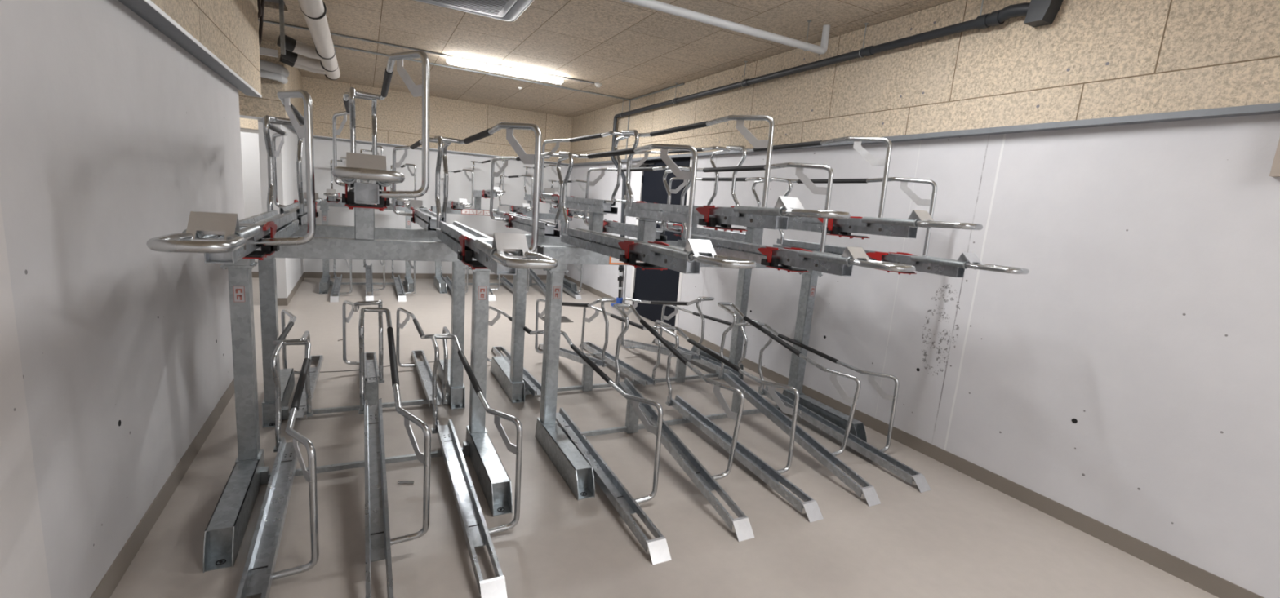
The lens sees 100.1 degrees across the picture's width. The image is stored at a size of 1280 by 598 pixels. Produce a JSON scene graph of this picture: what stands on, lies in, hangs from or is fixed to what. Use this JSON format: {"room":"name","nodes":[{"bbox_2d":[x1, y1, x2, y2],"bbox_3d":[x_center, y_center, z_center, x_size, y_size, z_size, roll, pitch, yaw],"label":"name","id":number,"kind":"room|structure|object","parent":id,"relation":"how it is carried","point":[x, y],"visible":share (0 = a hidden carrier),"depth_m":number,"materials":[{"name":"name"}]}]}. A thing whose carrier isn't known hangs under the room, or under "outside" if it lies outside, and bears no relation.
{"room":"bicycle storage room","nodes":[
{"label":"bicycle storage room","id":0,"kind":"room"},
{"bbox_2d":[0,0,261,597],"bbox_3d":[-1.311,-0.145,0.529,0.320,3.093,9.360,-1,11,-27],"label":"wall","id":1,"kind":"structure","parent":0,"point":[116,351],"depth_m":1.97,"materials":[{"name":"paint"}]},
{"bbox_2d":[89,378,234,597],"bbox_3d":[-2.563,0.820,3.123,0.006,0.100,3.355,-1,11,-27],"label":"baseboard","id":2,"kind":"structure","parent":1,"relation":"attached to","point":[108,584],"depth_m":2.45,"materials":[{"name":"paint"}]},
{"bbox_2d":[117,0,262,97],"bbox_3d":[-1.157,-0.830,0.459,0.104,0.020,9.360,-1,11,-27],"label":"trim","id":3,"kind":"structure","parent":1,"relation":"attached to","point":[147,10],"depth_m":2.72,"materials":[{"name":"white"}]},
{"bbox_2d":[238,40,288,119],"bbox_3d":[-5.527,-2.542,5.727,2.937,0.858,0.340,-1,11,-27],"label":"lintel","id":4,"kind":"object","parent":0,"point":[250,107],"visible":0.06,"depth_m":6.19,"materials":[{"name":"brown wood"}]},
{"bbox_2d":[259,59,288,84],"bbox_3d":[-4.996,-2.562,5.625,2.189,0.195,0.310,-1,11,-27],"label":"pipe","id":5,"kind":"object","parent":4,"relation":"attached to","point":[269,70],"visible":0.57,"depth_m":6.00,"materials":[{"name":"grey plastic"}]},
{"bbox_2d":[257,65,303,297],"bbox_3d":[-4.877,-1.646,7.388,0.280,3.093,2.210,-1,11,-27],"label":"wall","id":6,"kind":"structure","parent":0,"point":[289,271],"depth_m":6.69,"materials":[{"name":"white paint"}]},
{"bbox_2d":[277,272,304,306],"bbox_3d":[-5.016,-0.173,7.631,0.226,0.095,2.210,-1,11,-27],"label":"baseboard","id":7,"kind":"structure","parent":6,"relation":"attached to","point":[281,301],"depth_m":6.97,"materials":[{"name":"paint"}]},
{"bbox_2d":[286,125,296,133],"bbox_3d":[-4.695,-2.308,7.274,0.072,0.020,2.200,-1,11,-27],"label":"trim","id":8,"kind":"structure","parent":6,"relation":"attached to","point":[291,127],"depth_m":7.03,"materials":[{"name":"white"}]},
{"bbox_2d":[240,76,572,275],"bbox_3d":[-4.633,-2.075,8.768,7.698,3.493,0.260,-1,11,-27],"label":"wall","id":9,"kind":"structure","parent":0,"point":[399,115],"depth_m":9.08,"materials":[{"name":"white paint"}]},
{"bbox_2d":[251,271,564,279],"bbox_3d":[-4.737,-0.393,8.998,7.292,0.095,0.006,-1,11,-27],"label":"baseboard","id":10,"kind":"structure","parent":9,"relation":"attached to","point":[255,274],"depth_m":9.21,"materials":[{"name":"paint"}]},
{"bbox_2d":[313,135,568,165],"bbox_3d":[-3.294,-2.545,9.233,4.361,0.028,0.076,-1,11,-27],"label":"trim","id":11,"kind":"structure","parent":9,"relation":"attached to","point":[314,136],"depth_m":9.00,"materials":[{"name":"white metal"}]},
{"bbox_2d":[257,0,952,117],"bbox_3d":[-1.397,-2.351,2.468,7.698,0.550,14.060,-1,11,-27],"label":"ceiling","id":12,"kind":"structure","parent":0,"point":[633,51],"depth_m":5.21,"materials":[{"name":"brown wood"}]},
{"bbox_2d":[257,0,265,45],"bbox_3d":[-3.688,-2.572,4.605,0.932,0.722,0.318,4,10,-6],"label":"cable bundle","id":13,"kind":"object","parent":12,"relation":"hanging from","point":[260,6],"visible":0.02,"depth_m":4.68,"materials":[{"name":"black plastic"}]},
{"bbox_2d":[279,0,285,54],"bbox_3d":[-3.148,-2.540,4.707,0.035,0.733,0.036,-1,11,-27],"label":"steel angle","id":14,"kind":"object","parent":12,"relation":"hanging from","point":[281,2],"visible":1,"depth_m":4.74,"materials":[{"name":"grey metal"}]},
{"bbox_2d":[276,0,340,79],"bbox_3d":[-2.919,-2.329,4.473,0.592,0.210,4.321,-1,11,-27],"label":"pipe","id":15,"kind":"object","parent":12,"relation":"attached to","point":[298,55],"visible":0.97,"depth_m":5.34,"materials":[{"name":"white plastic"}]},
{"bbox_2d":[259,47,278,57],"bbox_3d":[-4.224,-2.668,5.697,0.630,0.070,0.040,-1,11,-27],"label":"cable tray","id":16,"kind":"object","parent":15,"relation":"attached to","point":[264,51],"visible":0.36,"depth_m":5.79,"materials":[{"name":"white metal"}]},
{"bbox_2d":[257,18,594,84],"bbox_3d":[-2.280,-2.763,6.038,3.800,0.020,0.020,-1,11,-27],"label":"conduit","id":17,"kind":"object","parent":12,"relation":"attached to","point":[265,21],"visible":0.65,"depth_m":5.91,"materials":[{"name":"metal"}]},
{"bbox_2d":[413,0,534,22],"bbox_3d":[-1.321,-2.323,4.061,0.958,0.045,0.958,-1,11,-27],"label":"air conditioner","id":18,"kind":"object","parent":12,"relation":"attached to","point":[508,11],"visible":1,"depth_m":4.30,"materials":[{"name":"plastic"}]},
{"bbox_2d":[424,0,517,17],"bbox_3d":[-1.321,-2.317,4.062,0.720,0.032,0.720,-1,11,-27],"label":"ceiling light","id":19,"kind":"object","parent":18,"relation":"attached to","point":[497,8],"depth_m":4.27,"materials":[{"name":"grey"}]},
{"bbox_2d":[445,56,564,84],"bbox_3d":[-1.589,-2.748,6.444,1.400,0.085,0.110,-1,11,-27],"label":"ceiling light","id":20,"kind":"object","parent":12,"relation":"attached to","point":[451,60],"visible":0.99,"depth_m":6.40,"materials":[{"name":"white plastic"}]},
{"bbox_2d":[331,38,684,160],"bbox_3d":[-1.520,-2.335,6.399,3.797,0.878,1.521,-1,11,-27],"label":"conduit","id":21,"kind":"object","parent":12,"relation":"attached to","point":[335,46],"visible":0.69,"depth_m":6.96,"materials":[{"name":"metal"}]},
{"bbox_2d":[595,82,601,87],"bbox_3d":[-0.543,-2.777,6.967,0.090,0.045,0.090,-1,11,-27],"label":"sensor","id":22,"kind":"object","parent":12,"relation":"attached to","point":[597,85],"visible":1,"depth_m":6.94,"materials":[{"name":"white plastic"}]},
{"bbox_2d":[619,0,830,54],"bbox_3d":[-0.662,-2.021,3.155,4.828,0.220,0.066,-1,11,-27],"label":"drain pipe","id":23,"kind":"object","parent":12,"relation":"hanging from","point":[651,4],"visible":1,"depth_m":3.85,"materials":[{"name":"grey plastic"}]},
{"bbox_2d":[110,277,1218,597],"bbox_3d":[-1.667,1.014,3.064,7.698,0.120,14.060,-1,11,-27],"label":"floor","id":24,"kind":"structure","parent":0,"point":[963,537],"depth_m":2.83,"materials":[{"name":"beige concrete"}]},
{"bbox_2d":[235,340,319,597],"bbox_3d":[-1.613,0.729,2.464,0.281,0.656,1.754,-1,11,-27],"label":"bicycle rack","id":25,"kind":"object","parent":24,"relation":"on","point":[258,575],"visible":1,"depth_m":2.31,"materials":[{"name":"silver metal"}]},
{"bbox_2d":[272,309,323,418],"bbox_3d":[-2.520,0.395,3.937,0.281,0.656,1.754,-1,11,-27],"label":"bicycle rack","id":26,"kind":"object","parent":24,"relation":"on","point":[305,405],"visible":0.8,"depth_m":3.78,"materials":[{"name":"silver metal"}]},
{"bbox_2d":[329,259,352,302],"bbox_3d":[-4.366,-0.447,7.848,0.281,0.656,1.754,-1,11,-27],"label":"bicycle rack","id":27,"kind":"object","parent":24,"relation":"on","point":[335,290],"visible":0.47,"depth_m":7.55,"materials":[{"name":"grey metal"}]},
{"bbox_2d":[203,203,512,573],"bbox_3d":[-1.334,0.280,2.680,1.390,1.508,0.830,-1,11,-27],"label":"frame","id":28,"kind":"object","parent":24,"relation":"on","point":[225,530],"visible":0.79,"depth_m":2.74,"materials":[{"name":"metal"}]},
{"bbox_2d":[146,89,315,263],"bbox_3d":[-1.449,-0.502,2.138,0.301,0.615,2.026,-1,11,-27],"label":"bicycle rack","id":29,"kind":"object","parent":28,"relation":"on","point":[236,240],"visible":1,"depth_m":1.90,"materials":[{"name":"grey metal"}]},
{"bbox_2d":[331,50,429,211],"bbox_3d":[-1.073,-0.691,2.242,0.301,0.615,2.026,-1,11,-27],"label":"bicycle rack","id":30,"kind":"object","parent":28,"relation":"on","point":[358,166],"visible":1,"depth_m":2.01,"materials":[{"name":"grey metal"}]},
{"bbox_2d":[433,122,558,275],"bbox_3d":[-0.693,-0.487,2.456,0.301,0.615,2.026,-1,12,-27],"label":"bicycle rack","id":31,"kind":"object","parent":28,"relation":"on","point":[499,254],"visible":1,"depth_m":2.24,"materials":[{"name":"grey metal"}]},
{"bbox_2d":[257,223,465,428],"bbox_3d":[-1.992,0.002,3.953,1.390,1.508,0.830,-1,11,-27],"label":"frame","id":32,"kind":"object","parent":24,"relation":"on","point":[455,388],"visible":0.62,"depth_m":3.66,"materials":[{"name":"metal"}]},
{"bbox_2d":[260,118,324,226],"bbox_3d":[-2.507,-0.885,3.856,0.301,0.615,2.026,-1,11,-27],"label":"bicycle rack","id":33,"kind":"object","parent":32,"relation":"on","point":[300,206],"visible":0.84,"depth_m":3.35,"materials":[{"name":"grey metal"}]},
{"bbox_2d":[332,92,377,191],"bbox_3d":[-2.135,-1.088,4.002,0.301,0.615,2.026,-1,12,-27],"label":"bicycle rack","id":34,"kind":"object","parent":32,"relation":"on","point":[335,132],"visible":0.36,"depth_m":3.69,"materials":[{"name":"grey metal"}]},
{"bbox_2d":[391,137,451,231],"bbox_3d":[-1.776,-0.893,4.232,0.301,0.615,2.026,-1,11,-27],"label":"bicycle rack","id":35,"kind":"object","parent":32,"relation":"on","point":[423,217],"visible":0.9,"depth_m":3.97,"materials":[{"name":"grey metal"}]},
{"bbox_2d":[342,299,384,383],"bbox_3d":[-2.158,0.280,4.149,0.281,0.865,1.666,-1,11,-27],"label":"bicycle rack","id":36,"kind":"object","parent":24,"relation":"on","point":[372,373],"visible":0.94,"depth_m":3.87,"materials":[{"name":"silver metal"}]},
{"bbox_2d":[316,199,415,293],"bbox_3d":[-4.087,-0.895,8.064,1.390,1.508,0.830,-1,11,-27],"label":"frame","id":37,"kind":"object","parent":24,"relation":"on","point":[325,282],"visible":0.59,"depth_m":8.13,"materials":[{"name":"metal"}]},
{"bbox_2d":[322,157,351,203],"bbox_3d":[-4.196,-1.663,7.477,0.301,0.615,2.026,-1,11,-27],"label":"bicycle rack","id":38,"kind":"object","parent":37,"relation":"on","point":[331,195],"visible":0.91,"depth_m":7.25,"materials":[{"name":"grey metal"}]},
{"bbox_2d":[360,146,383,182],"bbox_3d":[-3.825,-1.866,7.626,0.301,0.615,2.026,-1,11,-27],"label":"bicycle rack","id":39,"kind":"object","parent":37,"relation":"on","point":[380,147],"visible":0.18,"depth_m":7.46,"materials":[{"name":"grey metal"}]},
{"bbox_2d":[390,163,416,207],"bbox_3d":[-3.465,-1.671,7.853,0.301,0.615,2.026,-1,11,-27],"label":"bicycle rack","id":40,"kind":"object","parent":37,"relation":"on","point":[401,202],"visible":0.74,"depth_m":7.63,"materials":[{"name":"grey metal"}]},
{"bbox_2d":[363,259,385,301],"bbox_3d":[-3.964,-0.545,7.984,0.281,0.865,1.666,-1,11,-27],"label":"bicycle rack","id":41,"kind":"object","parent":24,"relation":"on","point":[369,282],"visible":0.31,"depth_m":7.73,"materials":[{"name":"grey metal"}]},
{"bbox_2d":[321,361,434,372],"bbox_3d":[-2.483,0.600,4.663,1.322,0.006,0.143,0,11,-26],"label":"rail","id":42,"kind":"object","parent":24,"relation":"on","point":[428,362],"visible":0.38,"depth_m":4.59,"materials":[{"name":"grey"}]},
{"bbox_2d":[358,307,431,597],"bbox_3d":[-1.212,0.630,2.600,0.281,0.865,1.666,-1,11,-27],"label":"bicycle rack","id":43,"kind":"object","parent":24,"relation":"on","point":[378,541],"visible":1,"depth_m":2.46,"materials":[{"name":"silver metal"}]},
{"bbox_2d":[391,260,415,302],"bbox_3d":[-3.631,-0.455,8.226,0.281,0.656,1.754,-1,11,-27],"label":"bicycle rack","id":44,"kind":"object","parent":24,"relation":"on","point":[398,286],"visible":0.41,"depth_m":7.93,"materials":[{"name":"grey metal"}]},
{"bbox_2d":[397,480,413,484],"bbox_3d":[-1.278,1.000,2.928,0.082,0.014,0.014,3,10,-8],"label":"pin","id":45,"kind":"object","parent":24,"relation":"on","point":[398,482],"visible":1,"depth_m":2.92,"materials":[{"name":"silver metal"}]},
{"bbox_2d":[395,307,450,407],"bbox_3d":[-1.785,0.387,4.314,0.281,0.656,1.754,-1,11,-27],"label":"bicycle rack","id":46,"kind":"object","parent":24,"relation":"on","point":[424,371],"visible":0.85,"depth_m":4.29,"materials":[{"name":"silver metal"}]},
{"bbox_2d":[440,261,468,293],"bbox_3d":[-2.962,-0.462,8.570,0.281,0.656,1.754,-1,11,-27],"label":"bicycle rack","id":47,"kind":"object","parent":24,"relation":"on","point":[449,284],"visible":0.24,"depth_m":8.56,"materials":[{"name":"grey metal"}]},
{"bbox_2d":[431,334,522,597],"bbox_3d":[-0.879,0.721,2.842,0.281,0.656,1.754,-1,11,-27],"label":"bicycle rack","id":48,"kind":"object","parent":24,"relation":"on","point":[477,534],"visible":1,"depth_m":2.59,"materials":[{"name":"silver metal"}]},
{"bbox_2d":[488,275,500,300],"bbox_3d":[-2.504,-0.561,8.735,0.281,0.865,1.666,-1,11,-27],"label":"bicycle rack","id":49,"kind":"object","parent":24,"relation":"on","point":[491,297],"visible":0.11,"depth_m":8.28,"materials":[{"name":"silver metal"}]},
{"bbox_2d":[431,196,577,293],"bbox_3d":[-2.218,-0.916,9.025,2.382,1.508,0.830,-1,11,-27],"label":"frame","id":50,"kind":"object","parent":24,"relation":"on","point":[440,284],"visible":0.45,"depth_m":8.94,"materials":[{"name":"metal"}]},
{"bbox_2d":[442,168,474,210],"bbox_3d":[-2.757,-1.679,8.217,0.301,0.615,2.026,-1,11,-27],"label":"bicycle rack","id":51,"kind":"object","parent":50,"relation":"on","point":[453,205],"visible":0.82,"depth_m":8.01,"materials":[{"name":"grey metal"}]},
{"bbox_2d":[471,158,505,199],"bbox_3d":[-2.342,-1.882,8.389,0.301,0.615,2.026,-1,11,-27],"label":"bicycle rack","id":52,"kind":"object","parent":50,"relation":"on","point":[486,193],"visible":0.67,"depth_m":8.20,"materials":[{"name":"grey metal"}]},
{"bbox_2d":[498,174,533,214],"bbox_3d":[-1.952,-1.687,8.631,0.301,0.615,2.026,-1,11,-27],"label":"bicycle rack","id":53,"kind":"object","parent":50,"relation":"on","point":[525,207],"visible":0.86,"depth_m":8.43,"materials":[{"name":"grey metal"}]},
{"bbox_2d":[523,164,560,203],"bbox_3d":[-1.544,-1.891,8.799,0.301,0.615,2.026,-1,11,-27],"label":"bicycle rack","id":54,"kind":"object","parent":50,"relation":"on","point":[528,197],"visible":0.36,"depth_m":8.95,"materials":[{"name":"grey metal"}]},
{"bbox_2d":[548,180,586,217],"bbox_3d":[-1.139,-1.696,9.049,0.301,0.615,2.026,-1,11,-27],"label":"bicycle rack","id":55,"kind":"object","parent":50,"relation":"on","point":[571,213],"visible":0.55,"depth_m":8.89,"materials":[{"name":"grey metal"}]},
{"bbox_2d":[497,269,529,300],"bbox_3d":[-2.111,-0.471,9.007,0.281,0.656,1.754,-1,11,-27],"label":"bicycle rack","id":56,"kind":"object","parent":24,"relation":"on","point":[503,280],"visible":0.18,"depth_m":9.00,"materials":[{"name":"silver metal"}]},
{"bbox_2d":[487,306,543,396],"bbox_3d":[-1.116,0.379,4.658,0.281,0.656,1.754,-1,11,-27],"label":"bicycle rack","id":57,"kind":"object","parent":24,"relation":"on","point":[533,386],"visible":0.49,"depth_m":4.56,"materials":[{"name":"silver metal"}]},
{"bbox_2d":[527,269,546,295],"bbox_3d":[-1.679,-0.570,9.159,0.281,0.865,1.666,-1,11,-27],"label":"bicycle rack","id":58,"kind":"object","parent":24,"relation":"on","point":[540,283],"visible":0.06,"depth_m":9.12,"materials":[{"name":"silver metal"}]},
{"bbox_2d":[539,315,573,322],"bbox_3d":[-1.119,0.271,7.135,0.370,0.008,0.350,-1,11,-27],"label":"floor grate","id":59,"kind":"object","parent":24,"relation":"on","point":[564,319],"visible":0.49,"depth_m":7.12,"materials":[{"name":"grey"}]},
{"bbox_2d":[546,264,582,299],"bbox_3d":[-1.301,-0.480,9.424,0.281,0.656,1.754,-1,11,-27],"label":"bicycle rack","id":60,"kind":"object","parent":24,"relation":"on","point":[566,289],"visible":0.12,"depth_m":9.09,"materials":[{"name":"silver metal"}]},
{"bbox_2d":[534,297,615,367],"bbox_3d":[-0.698,0.264,4.900,0.281,0.865,1.666,-1,11,-27],"label":"bicycle rack","id":61,"kind":"object","parent":24,"relation":"on","point":[566,353],"visible":0.81,"depth_m":4.55,"materials":[{"name":"silver metal"}]},
{"bbox_2d":[555,330,671,564],"bbox_3d":[-0.210,0.713,3.186,0.281,0.656,1.754,-1,11,-27],"label":"bicycle rack","id":62,"kind":"object","parent":24,"relation":"on","point":[615,491],"visible":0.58,"depth_m":2.89,"materials":[{"name":"silver metal"}]},
{"bbox_2d":[490,211,751,403],"bbox_3d":[-0.123,-0.019,4.914,2.382,1.508,0.830,-1,11,-27],"label":"frame","id":63,"kind":"object","parent":24,"relation":"on","point":[509,377],"visible":0.35,"depth_m":4.45,"materials":[{"name":"metal"}]},
{"bbox_2d":[488,152,568,237],"bbox_3d":[-1.068,-0.901,4.596,0.301,0.615,2.026,-1,11,-27],"label":"bicycle rack","id":64,"kind":"object","parent":63,"relation":"on","point":[546,228],"visible":0.92,"depth_m":4.44,"materials":[{"name":"grey metal"}]},
{"bbox_2d":[539,131,631,214],"bbox_3d":[-0.651,-1.104,4.765,0.301,0.615,2.026,-1,12,-27],"label":"bicycle rack","id":65,"kind":"object","parent":63,"relation":"on","point":[598,206],"visible":0.86,"depth_m":4.37,"materials":[{"name":"grey metal"}]},
{"bbox_2d":[573,165,672,242],"bbox_3d":[-0.262,-0.910,5.010,0.301,0.615,2.026,-1,11,-27],"label":"bicycle rack","id":66,"kind":"object","parent":63,"relation":"on","point":[611,227],"visible":0.63,"depth_m":4.80,"materials":[{"name":"grey metal"}]},
{"bbox_2d":[614,146,730,209],"bbox_3d":[0.146,-1.113,5.175,0.301,0.615,2.026,-1,12,-27],"label":"bicycle rack","id":67,"kind":"object","parent":63,"relation":"on","point":[625,199],"visible":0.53,"depth_m":4.62,"materials":[{"name":"silver metal"}]},
{"bbox_2d":[656,177,772,242],"bbox_3d":[0.550,-0.919,5.428,0.301,0.615,2.026,-1,11,-27],"label":"bicycle rack","id":68,"kind":"object","parent":63,"relation":"on","point":[668,226],"visible":0.63,"depth_m":5.13,"materials":[{"name":"silver metal"}]},
{"bbox_2d":[579,306,671,386],"bbox_3d":[-0.265,0.370,5.096,0.281,0.656,1.754,-1,11,-27],"label":"bicycle rack","id":69,"kind":"object","parent":24,"relation":"on","point":[642,378],"visible":0.82,"depth_m":4.94,"materials":[{"name":"silver metal"}]},
{"bbox_2d":[620,297,714,360],"bbox_3d":[0.128,0.255,5.324,0.281,0.865,1.666,-1,11,-27],"label":"bicycle rack","id":70,"kind":"object","parent":24,"relation":"on","point":[628,344],"visible":0.86,"depth_m":5.15,"materials":[{"name":"silver metal"}]},
{"bbox_2d":[613,303,754,542],"bbox_3d":[0.248,0.614,3.350,0.281,0.865,1.666,-1,11,-27],"label":"bicycle rack","id":71,"kind":"object","parent":24,"relation":"on","point":[691,465],"visible":0.94,"depth_m":3.10,"materials":[{"name":"silver metal"}]},
{"bbox_2d":[534,217,866,500],"bbox_3d":[0.534,0.260,3.641,2.382,1.508,0.830,-1,11,-27],"label":"frame","id":72,"kind":"object","parent":24,"relation":"on","point":[577,473],"visible":0.62,"depth_m":3.46,"materials":[{"name":"metal"}]},
{"bbox_2d":[558,143,756,274],"bbox_3d":[-0.005,-0.503,2.832,0.301,0.615,2.026,-1,11,-27],"label":"bicycle rack","id":73,"kind":"object","parent":72,"relation":"on","point":[655,255],"visible":1,"depth_m":2.63,"materials":[{"name":"silver metal"}]},
{"bbox_2d":[622,115,850,232],"bbox_3d":[0.410,-0.707,3.004,0.301,0.615,2.026,-1,11,-27],"label":"bicycle rack","id":74,"kind":"object","parent":72,"relation":"on","point":[708,216],"visible":1,"depth_m":2.80,"materials":[{"name":"silver metal"}]},
{"bbox_2d":[677,162,915,276],"bbox_3d":[0.801,-0.512,3.247,0.301,0.615,2.026,-1,11,-27],"label":"bicycle rack","id":75,"kind":"object","parent":72,"relation":"on","point":[821,261],"visible":0.83,"depth_m":3.04,"materials":[{"name":"silver metal"}]},
{"bbox_2d":[725,136,982,239],"bbox_3d":[1.208,-0.716,3.415,0.301,0.615,2.026,-1,11,-27],"label":"bicycle rack","id":76,"kind":"object","parent":72,"relation":"on","point":[865,225],"visible":0.91,"depth_m":3.19,"materials":[{"name":"silver metal"}]},
{"bbox_2d":[770,177,1029,277],"bbox_3d":[1.613,-0.521,3.665,0.301,0.615,2.026,-1,11,-27],"label":"bicycle rack","id":77,"kind":"object","parent":72,"relation":"on","point":[923,264],"visible":0.85,"depth_m":3.43,"materials":[{"name":"silver metal"}]},
{"bbox_2d":[652,304,759,377],"bbox_3d":[0.545,0.361,5.513,0.281,0.656,1.754,-1,11,-27],"label":"bicycle rack","id":78,"kind":"object","parent":24,"relation":"on","point":[706,362],"visible":0.63,"depth_m":5.29,"materials":[{"name":"silver metal"}]},
{"bbox_2d":[661,326,823,522],"bbox_3d":[0.641,0.704,3.623,0.281,0.656,1.754,-1,11,-27],"label":"bicycle rack","id":79,"kind":"object","parent":24,"relation":"on","point":[751,461],"visible":0.99,"depth_m":3.37,"materials":[{"name":"silver metal"}]},
{"bbox_2d":[717,302,880,506],"bbox_3d":[1.073,0.605,3.775,0.281,0.865,1.666,-1,11,-27],"label":"bicycle rack","id":80,"kind":"object","parent":24,"relation":"on","point":[828,460],"visible":0.96,"depth_m":3.55,"materials":[{"name":"silver metal"}]},
{"bbox_2d":[752,323,931,493],"bbox_3d":[1.451,0.695,4.040,0.281,0.656,1.754,-1,11,-27],"label":"bicycle rack","id":81,"kind":"object","parent":24,"relation":"on","point":[879,457],"visible":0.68,"depth_m":3.77,"materials":[{"name":"silver metal"}]},
{"bbox_2d":[564,0,1279,597],"bbox_3d":[1.766,-0.599,4.485,0.262,3.093,13.660,-1,11,-27],"label":"wall","id":82,"kind":"structure","parent":0,"point":[1129,380],"depth_m":3.07,"materials":[{"name":"paint"}]},
{"bbox_2d":[622,236,627,299],"bbox_3d":[-0.219,-0.469,8.155,0.026,1.152,0.084,-1,11,-27],"label":"tube","id":83,"kind":"object","parent":82,"relation":"attached to","point":[626,237],"visible":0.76,"depth_m":8.19,"materials":[{"name":"grey plastic"}]},
{"bbox_2d":[629,157,692,333],"bbox_3d":[0.258,-0.780,7.318,0.150,2.225,1.450,-1,11,-27],"label":"door","id":84,"kind":"structure","parent":82,"relation":"in","point":[646,285],"depth_m":7.31,"materials":[{"name":"black metal"}]},
{"bbox_2d":[610,0,1063,306],"bbox_3d":[0.897,-0.919,5.843,0.170,3.072,6.004,-1,11,-27],"label":"pipe","id":85,"kind":"object","parent":82,"relation":"attached to","point":[1037,13],"visible":0.9,"depth_m":3.88,"materials":[{"name":"grey plastic"}]},
{"bbox_2d":[742,78,750,86],"bbox_3d":[1.077,-2.171,5.379,0.068,0.068,0.050,-1,11,-27],"label":"socket","id":86,"kind":"object","parent":85,"relation":"attached to","point":[745,82],"depth_m":5.36,"materials":[{"name":"grey plastic"}]},
{"bbox_2d":[863,45,874,56],"bbox_3d":[1.748,-1.887,4.079,0.068,0.068,0.050,-1,11,-27],"label":"socket","id":87,"kind":"object","parent":85,"relation":"attached to","point":[868,51],"depth_m":4.06,"materials":[{"name":"grey plastic"}]},
{"bbox_2d":[564,275,1264,597],"bbox_3d":[1.584,0.873,4.713,0.006,0.095,13.660,-1,11,-27],"label":"baseboard","id":88,"kind":"structure","parent":82,"relation":"attached to","point":[1220,588],"depth_m":3.19,"materials":[{"name":"paint"}]},
{"bbox_2d":[573,102,1279,166],"bbox_3d":[1.740,-1.257,4.293,0.072,0.032,13.600,-1,11,-27],"label":"trim","id":89,"kind":"structure","parent":82,"relation":"attached to","point":[1266,108],"depth_m":2.98,"materials":[{"name":"white"}]},
{"bbox_2d":[1269,138,1279,177],"bbox_3d":[3.067,-0.544,1.755,0.044,0.270,1.305,-1,11,-27],"label":"wall box","id":90,"kind":"object","parent":82,"relation":"attached to","point":[1275,170],"visible":1,"depth_m":2.32,"materials":[{"name":"beige"}]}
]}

